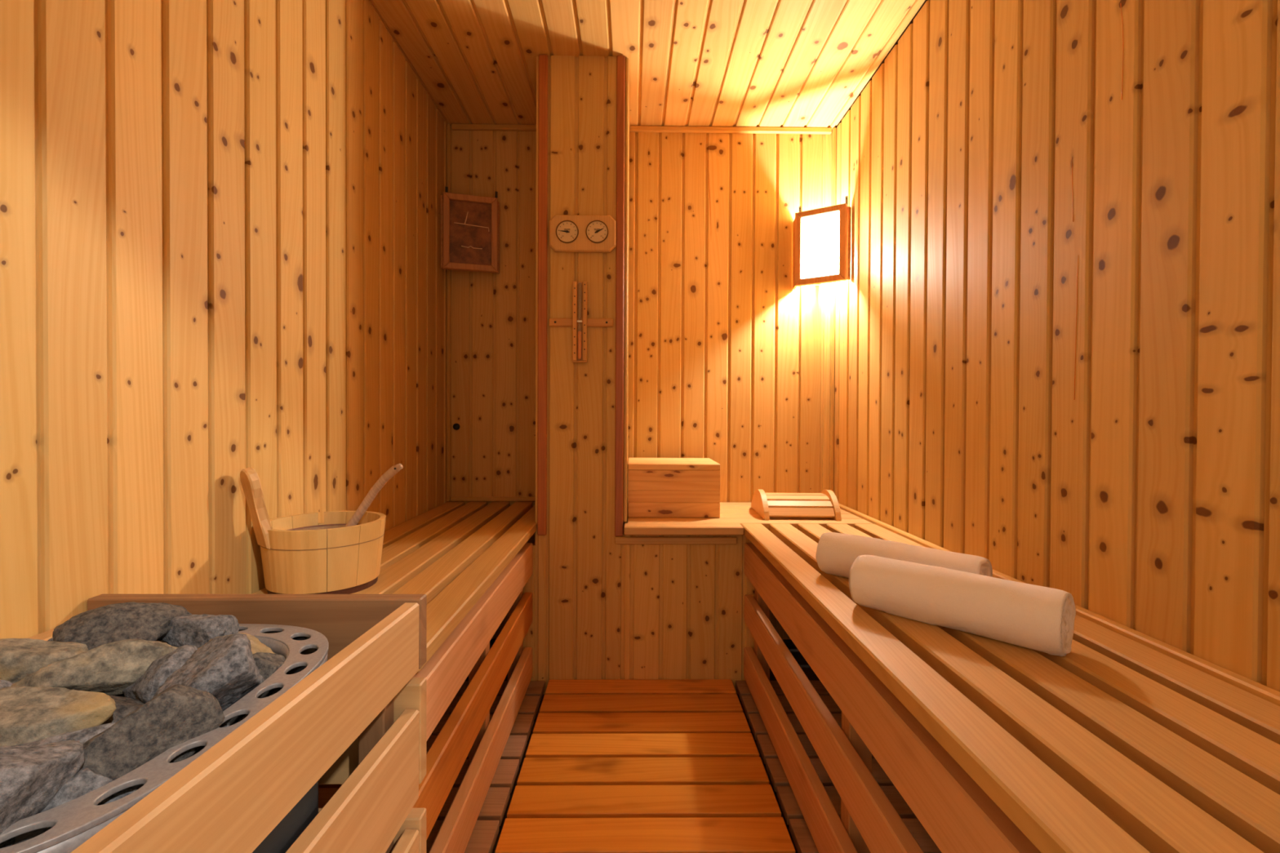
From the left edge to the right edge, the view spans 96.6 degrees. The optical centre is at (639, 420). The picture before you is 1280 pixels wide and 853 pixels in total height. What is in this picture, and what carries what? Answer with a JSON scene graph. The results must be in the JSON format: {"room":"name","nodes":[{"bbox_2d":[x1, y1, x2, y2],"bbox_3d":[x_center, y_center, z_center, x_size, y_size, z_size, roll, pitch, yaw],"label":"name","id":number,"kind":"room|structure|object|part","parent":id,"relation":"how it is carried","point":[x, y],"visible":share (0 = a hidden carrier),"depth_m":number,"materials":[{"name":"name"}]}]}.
{"room":"spa","nodes":[
{"label":"spa","id":0,"kind":"room"},
{"bbox_2d":[0,0,447,639],"bbox_3d":[-0.787,-0.138,1.087,0.044,2.087,2.483,0,1,-1],"label":"wall","id":1,"kind":"structure","parent":0,"point":[220,220],"depth_m":0.98,"materials":[{"name":"brown wood"}]},
{"bbox_2d":[523,55,754,694],"bbox_3d":[-0.012,-0.145,2.088,0.835,2.087,0.442,0,1,-1],"label":"wall partition","id":2,"kind":"structure","parent":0,"point":[602,609],"depth_m":1.87,"materials":[{"name":"brown wood"}]},
{"bbox_2d":[537,54,547,535],"bbox_3d":[-0.315,-0.406,1.855,0.030,1.560,0.010,0,1,-1],"label":"trim","id":3,"kind":"structure","parent":2,"relation":"attached to","point":[543,59],"depth_m":1.85,"materials":[{"name":"brown wood"}]},
{"bbox_2d":[548,280,613,362],"bbox_3d":[-0.190,-0.319,1.845,0.209,0.260,0.034,0,1,-1],"label":"timer","id":4,"kind":"object","parent":2,"relation":"attached to","point":[579,322],"visible":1,"depth_m":1.83,"materials":[{"name":"brown wood"}]},
{"bbox_3d":[-0.192,-0.321,1.848,0.018,0.256,0.006,0,1,-1],"label":"plate","id":5,"kind":"part","parent":4,"relation":"part of","materials":[{"name":"brown wood"}]},
{"bbox_2d":[549,214,616,253],"bbox_3d":[-0.183,-0.606,1.846,0.215,0.117,0.026,0,1,-1],"label":"thermometer","id":6,"kind":"object","parent":2,"relation":"attached to","point":[567,233],"visible":1,"depth_m":1.84,"materials":[{"name":"beige wood"}]},
{"bbox_2d":[614,55,625,536],"bbox_3d":[-0.064,-0.403,1.858,0.027,1.563,0.010,0,1,-1],"label":"trim","id":7,"kind":"structure","parent":2,"relation":"attached to","point":[620,60],"depth_m":1.85,"materials":[{"name":"brown wood"}]},
{"bbox_2d":[623,57,629,522],"bbox_3d":[-0.046,-0.428,2.083,0.012,1.518,0.435,0,1,-1],"label":"trim","id":8,"kind":"structure","parent":2,"relation":"attached to","point":[627,83],"depth_m":1.87,"materials":[{"name":"brown wood"}]},
{"bbox_2d":[614,536,737,544],"bbox_3d":[0.120,0.392,1.868,0.401,0.024,0.012,0,1,-1],"label":"trim","id":9,"kind":"structure","parent":2,"relation":"attached to","point":[618,540],"depth_m":1.86,"materials":[{"name":"brown wood"}]},
{"bbox_2d":[623,502,872,535],"bbox_3d":[0.360,0.366,2.070,0.823,0.062,0.518,0,1,-1],"label":"niche shelf","id":10,"kind":"object","parent":2,"relation":"on","point":[732,514],"visible":0.5,"depth_m":1.89,"materials":[{"name":"beige wood"}]},
{"bbox_2d":[627,457,720,517],"bbox_3d":[0.118,0.240,2.108,0.320,0.186,0.286,0,1,-1],"label":"wooden box","id":11,"kind":"object","parent":10,"relation":"on","point":[658,487],"visible":1,"depth_m":1.97,"materials":[{"name":"brown wood"}]},
{"bbox_3d":[0.119,0.158,2.107,0.320,0.020,0.286,0,1,-1],"label":"lid","id":12,"kind":"part","parent":11,"relation":"part of","materials":[{"name":"brown wood"}]},
{"bbox_2d":[751,489,841,520],"bbox_3d":[0.556,0.291,2.059,0.262,0.088,0.267,0,1,2],"label":"headrest cover","id":13,"kind":"object","parent":10,"relation":"on","point":[824,504],"visible":1,"depth_m":1.97,"materials":[{"name":"beige wood"}]},
{"bbox_3d":[0.435,0.291,2.062,0.018,0.088,0.265,0,1,1],"label":"panel","id":14,"kind":"part","parent":13,"relation":"part of","materials":[{"name":"beige wood"}]},
{"bbox_3d":[0.677,0.292,2.057,0.018,0.088,0.265,0,1,1],"label":"panel","id":15,"kind":"part","parent":13,"relation":"part of","materials":[{"name":"beige wood"}]},
{"bbox_2d":[447,128,836,639],"bbox_3d":[0.007,-0.148,2.345,1.602,2.087,0.045,0,1,-1],"label":"wall","id":16,"kind":"structure","parent":0,"point":[729,363],"depth_m":2.32,"materials":[{"name":"brown wood"}]},
{"bbox_2d":[446,123,451,501],"bbox_3d":[-0.770,-0.434,2.302,0.015,1.519,0.017,0,1,-1],"label":"trim","id":17,"kind":"structure","parent":16,"relation":"attached to","point":[448,125],"depth_m":2.30,"materials":[{"name":"brown wood"}]},
{"bbox_2d":[453,423,459,430],"bbox_3d":[-0.742,0.024,2.309,0.027,0.027,0.014,0,1,-1],"label":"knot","id":18,"kind":"object","parent":16,"relation":"attached to","point":[455,426],"visible":1,"depth_m":2.31,"materials":[{"name":"black wood"}]},
{"bbox_2d":[440,186,499,273],"bbox_3d":[-0.661,-0.754,2.243,0.227,0.327,0.053,0,1,-22],"label":"picture","id":19,"kind":"object","parent":16,"relation":"attached to","point":[470,224],"visible":1,"depth_m":2.24,"materials":[{"name":"brown wood"}]},
{"bbox_3d":[-0.662,-0.870,2.236,0.204,0.024,0.026,0,1,-17],"label":"frame rail","id":20,"kind":"part","parent":19,"relation":"part of","materials":[{"name":"brown wood"}]},
{"bbox_3d":[-0.663,-0.602,2.239,0.204,0.024,0.026,0,1,-17],"label":"frame rail","id":21,"kind":"part","parent":19,"relation":"part of","materials":[{"name":"brown wood"}]},
{"bbox_3d":[-0.663,-0.736,2.241,0.162,0.250,0.003,0,1,-17],"label":"panel","id":22,"kind":"part","parent":19,"relation":"part of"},
{"bbox_2d":[450,496,535,501],"bbox_3d":[-0.552,0.317,2.313,0.426,0.018,0.015,0,1,-1],"label":"trim","id":23,"kind":"structure","parent":16,"relation":"attached to","point":[452,498],"depth_m":2.31,"materials":[{"name":"brown wood"}]},
{"bbox_2d":[451,124,536,131],"bbox_3d":[-0.544,-1.182,2.297,0.423,0.021,0.017,0,1,-1],"label":"trim","id":24,"kind":"structure","parent":16,"relation":"attached to","point":[522,127],"depth_m":2.29,"materials":[{"name":"brown wood"}]},
{"bbox_2d":[629,125,831,133],"bbox_3d":[0.363,-1.178,2.308,0.831,0.021,0.017,0,1,-1],"label":"trim","id":25,"kind":"structure","parent":16,"relation":"attached to","point":[678,129],"depth_m":2.30,"materials":[{"name":"brown wood"}]},
{"bbox_2d":[465,639,820,852],"bbox_3d":[0.017,0.928,1.128,1.674,0.040,2.515,0,1,-1],"label":"floor","id":26,"kind":"structure","parent":0,"point":[811,676],"depth_m":1.81,"materials":[{"name":"brown"}]},
{"bbox_2d":[318,680,545,852],"bbox_3d":[-0.528,0.884,0.957,0.459,0.045,1.824,0,1,-1],"label":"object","id":27,"kind":"structure","parent":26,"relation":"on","point":[482,839],"depth_m":1.36,"materials":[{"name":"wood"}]},
{"bbox_2d":[0,601,328,852],"bbox_3d":[-0.556,0.541,0.544,0.400,0.648,0.436,0,1,-1],"label":"heater","id":28,"kind":"object","parent":27,"relation":"on","point":[73,822],"depth_m":0.51,"materials":[{"name":"stone"}]},
{"bbox_3d":[-0.611,0.273,0.530,0.070,0.060,0.075,0,1,-9],"label":"heater stone","id":29,"kind":"part","parent":28,"relation":"part of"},
{"bbox_3d":[-0.440,0.266,0.401,0.078,0.082,0.078,1,1,35],"label":"heater stone","id":30,"kind":"part","parent":28,"relation":"part of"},
{"bbox_3d":[-0.649,0.264,0.600,0.130,0.070,0.068,0,1,-21],"label":"heater stone","id":31,"kind":"part","parent":28,"relation":"part of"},
{"bbox_3d":[-0.526,0.260,0.490,0.107,0.053,0.088,0,1,19],"label":"heater stone","id":32,"kind":"part","parent":28,"relation":"part of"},
{"bbox_3d":[-0.476,0.287,0.470,0.090,0.069,0.096,0,1,-27],"label":"heater stone","id":33,"kind":"part","parent":28,"relation":"part of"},
{"bbox_3d":[-0.415,0.295,0.436,0.063,0.058,0.058,0,1,-41],"label":"heater stone","id":34,"kind":"part","parent":28,"relation":"part of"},
{"bbox_3d":[-0.555,0.257,0.589,0.137,0.059,0.066,0,1,-42],"label":"heater stone","id":35,"kind":"part","parent":28,"relation":"part of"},
{"bbox_3d":[-0.598,0.249,0.666,0.080,0.067,0.122,1,1,43],"label":"heater stone","id":36,"kind":"part","parent":28,"relation":"part of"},
{"bbox_3d":[-0.505,0.286,0.540,0.064,0.047,0.062,0,1,-23],"label":"heater stone","id":37,"kind":"part","parent":28,"relation":"part of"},
{"bbox_3d":[-0.424,0.265,0.486,0.069,0.070,0.101,1,1,27],"label":"heater stone","id":38,"kind":"part","parent":28,"relation":"part of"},
{"bbox_3d":[-0.492,0.271,0.594,0.076,0.062,0.064,0,1,-27],"label":"heater stone","id":39,"kind":"part","parent":28,"relation":"part of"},
{"bbox_3d":[-0.534,0.260,0.695,0.089,0.052,0.048,0,1,11],"label":"heater stone","id":40,"kind":"part","parent":28,"relation":"part of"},
{"bbox_3d":[-0.427,0.260,0.573,0.079,0.085,0.084,0,1,-3],"label":"heater stone","id":41,"kind":"part","parent":28,"relation":"part of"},
{"bbox_3d":[-0.419,0.299,0.529,0.063,0.052,0.056,0,1,-45],"label":"heater stone","id":42,"kind":"part","parent":28,"relation":"part of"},
{"bbox_3d":[-0.459,0.271,0.645,0.086,0.045,0.062,0,1,18],"label":"heater stone","id":43,"kind":"part","parent":28,"relation":"part of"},
{"bbox_3d":[-0.420,0.285,0.632,0.055,0.053,0.052,0,1,-18],"label":"heater stone","id":44,"kind":"part","parent":28,"relation":"part of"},
{"bbox_3d":[-0.556,0.546,0.544,0.380,0.531,0.416,0,1,-1],"label":"casing","id":45,"kind":"part","parent":28,"relation":"part of","materials":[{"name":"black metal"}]},
{"bbox_2d":[28,594,426,852],"bbox_3d":[-0.529,0.552,0.465,0.458,0.622,0.694,0,1,-1],"label":"guard","id":46,"kind":"object","parent":27,"relation":"on","point":[357,722],"visible":0.69,"depth_m":0.60,"materials":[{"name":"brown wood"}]},
{"bbox_3d":[-0.743,0.292,0.458,0.028,0.040,0.647,0,1,-1],"label":"wall rail","id":47,"kind":"part","parent":46,"relation":"part of","materials":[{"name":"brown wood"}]},
{"bbox_3d":[-0.317,0.458,0.455,0.022,0.124,0.668,0,0,0],"label":"rail","id":48,"kind":"part","parent":46,"relation":"part of","materials":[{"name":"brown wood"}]},
{"bbox_3d":[-0.356,0.575,0.772,0.035,0.570,0.033,0,1,-1],"label":"corner post","id":49,"kind":"part","parent":46,"relation":"part of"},
{"bbox_3d":[-0.318,0.633,0.457,0.022,0.140,0.668,0,0,0],"label":"rail","id":50,"kind":"part","parent":46,"relation":"part of","materials":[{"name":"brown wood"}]},
{"bbox_2d":[252,501,537,852],"bbox_3d":[-0.553,0.594,1.578,0.436,0.515,1.487,0,1,-1],"label":"bench","id":51,"kind":"object","parent":27,"relation":"on","point":[472,562],"visible":0.62,"depth_m":1.29,"materials":[{"name":"brown wood"}]},
{"bbox_2d":[240,467,386,594],"bbox_3d":[-0.649,0.213,1.172,0.231,0.253,0.240,0,1,-1],"label":"bucket","id":52,"kind":"object","parent":51,"relation":"on","point":[300,554],"visible":0.98,"depth_m":1.09,"materials":[{"name":"brown wood"}]},
{"bbox_3d":[-0.724,0.165,1.081,0.054,0.156,0.017,1,13,38],"label":"lug handle","id":53,"kind":"part","parent":52,"relation":"part of","materials":[{"name":"beige wood"}]},
{"bbox_2d":[344,463,403,527],"bbox_3d":[-0.590,0.184,1.208,0.157,0.185,0.062,0,1,-1],"label":"ladle","id":54,"kind":"object","parent":52,"relation":"in","point":[389,473],"visible":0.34,"depth_m":1.22,"materials":[{"name":"brown wood"}]},
{"bbox_3d":[-0.394,0.632,1.402,0.042,0.444,0.040,0,1,-1],"label":"post","id":55,"kind":"part","parent":51,"relation":"part of","materials":[{"name":"brown wood"}]},
{"bbox_3d":[-0.399,0.627,1.837,0.042,0.444,0.040,0,1,-1],"label":"post","id":56,"kind":"part","parent":51,"relation":"part of","materials":[{"name":"brown wood"}]},
{"bbox_2d":[494,679,795,852],"bbox_3d":[0.015,0.884,0.964,0.600,0.049,1.824,0,1,-1],"label":"duckboard","id":57,"kind":"object","parent":26,"relation":"on","point":[628,766],"visible":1,"depth_m":1.37,"materials":[{"name":"brown wood"}]},
{"bbox_2d":[735,680,942,852],"bbox_3d":[0.562,0.889,0.970,0.469,0.045,1.824,0,1,-1],"label":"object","id":58,"kind":"structure","parent":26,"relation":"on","point":[803,841],"depth_m":1.38,"materials":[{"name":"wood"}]},
{"bbox_2d":[741,523,1279,852],"bbox_3d":[0.573,0.605,1.006,0.460,0.515,1.745,0,1,-1],"label":"bench","id":59,"kind":"object","parent":58,"relation":"on","point":[1113,744],"visible":0.86,"depth_m":0.73,"materials":[{"name":"brown wood"}]},
{"bbox_3d":[0.395,0.631,1.833,0.042,0.444,0.042,0,1,-1],"label":"post","id":60,"kind":"part","parent":59,"relation":"part of","materials":[{"name":"brown wood"}]},
{"bbox_3d":[0.404,0.639,1.063,0.042,0.444,0.042,0,1,-1],"label":"post","id":61,"kind":"part","parent":59,"relation":"part of","materials":[{"name":"brown wood"}]},
{"bbox_2d":[815,532,992,578],"bbox_3d":[0.534,0.298,1.179,0.096,0.092,0.328,0,1,-43],"label":"rolled towel","id":62,"kind":"object","parent":59,"relation":"on","point":[836,553],"visible":0.62,"depth_m":1.18,"materials":[{"name":"white fabric"}]},
{"bbox_2d":[848,555,1075,656],"bbox_3d":[0.528,0.299,0.965,0.097,0.095,0.328,0,1,-43],"label":"rolled towel","id":63,"kind":"object","parent":59,"relation":"on","point":[1027,615],"visible":1,"depth_m":0.91,"materials":[{"name":"white fabric"}]},
{"bbox_2d":[368,0,927,128],"bbox_3d":[0.027,-1.200,1.105,1.674,0.044,2.515,0,1,-1],"label":"ceiling","id":64,"kind":"structure","parent":0,"point":[692,63],"depth_m":1.82,"materials":[{"name":"brown wood"}]},
{"bbox_2d":[833,0,1279,692],"bbox_3d":[0.831,-0.132,1.117,0.044,2.087,2.463,0,1,-1],"label":"wall","id":65,"kind":"structure","parent":0,"point":[1057,315],"depth_m":1.05,"materials":[{"name":"brown wood"}]},
{"bbox_2d":[792,195,851,289],"bbox_3d":[0.703,-0.688,2.223,0.189,0.319,0.202,0,1,-1],"label":"lamp","id":66,"kind":"object","parent":65,"relation":"attached to","point":[844,211],"visible":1,"depth_m":2.16,"materials":[{"name":"brown wood"}]},
{"bbox_3d":[0.695,-0.800,2.184,0.192,0.024,0.026,1,1,33],"label":"frame rail","id":67,"kind":"part","parent":66,"relation":"part of","materials":[{"name":"brown wood"}]},
{"bbox_3d":[0.694,-0.540,2.187,0.192,0.024,0.026,1,1,33],"label":"frame rail","id":68,"kind":"part","parent":66,"relation":"part of","materials":[{"name":"brown wood"}]},
{"bbox_2d":[829,127,836,491],"bbox_3d":[0.787,-0.427,2.320,0.015,1.519,0.019,0,1,-1],"label":"trim","id":69,"kind":"structure","parent":65,"relation":"attached to","point":[834,129],"depth_m":2.31,"materials":[{"name":"brown wood"}]},
{"bbox_2d":[838,502,1279,706],"bbox_3d":[0.795,0.345,1.175,0.021,0.015,2.284,0,1,-1],"label":"trim","id":70,"kind":"structure","parent":65,"relation":"attached to","point":[1259,690],"depth_m":0.87,"materials":[{"name":"brown wood"}]}
]}

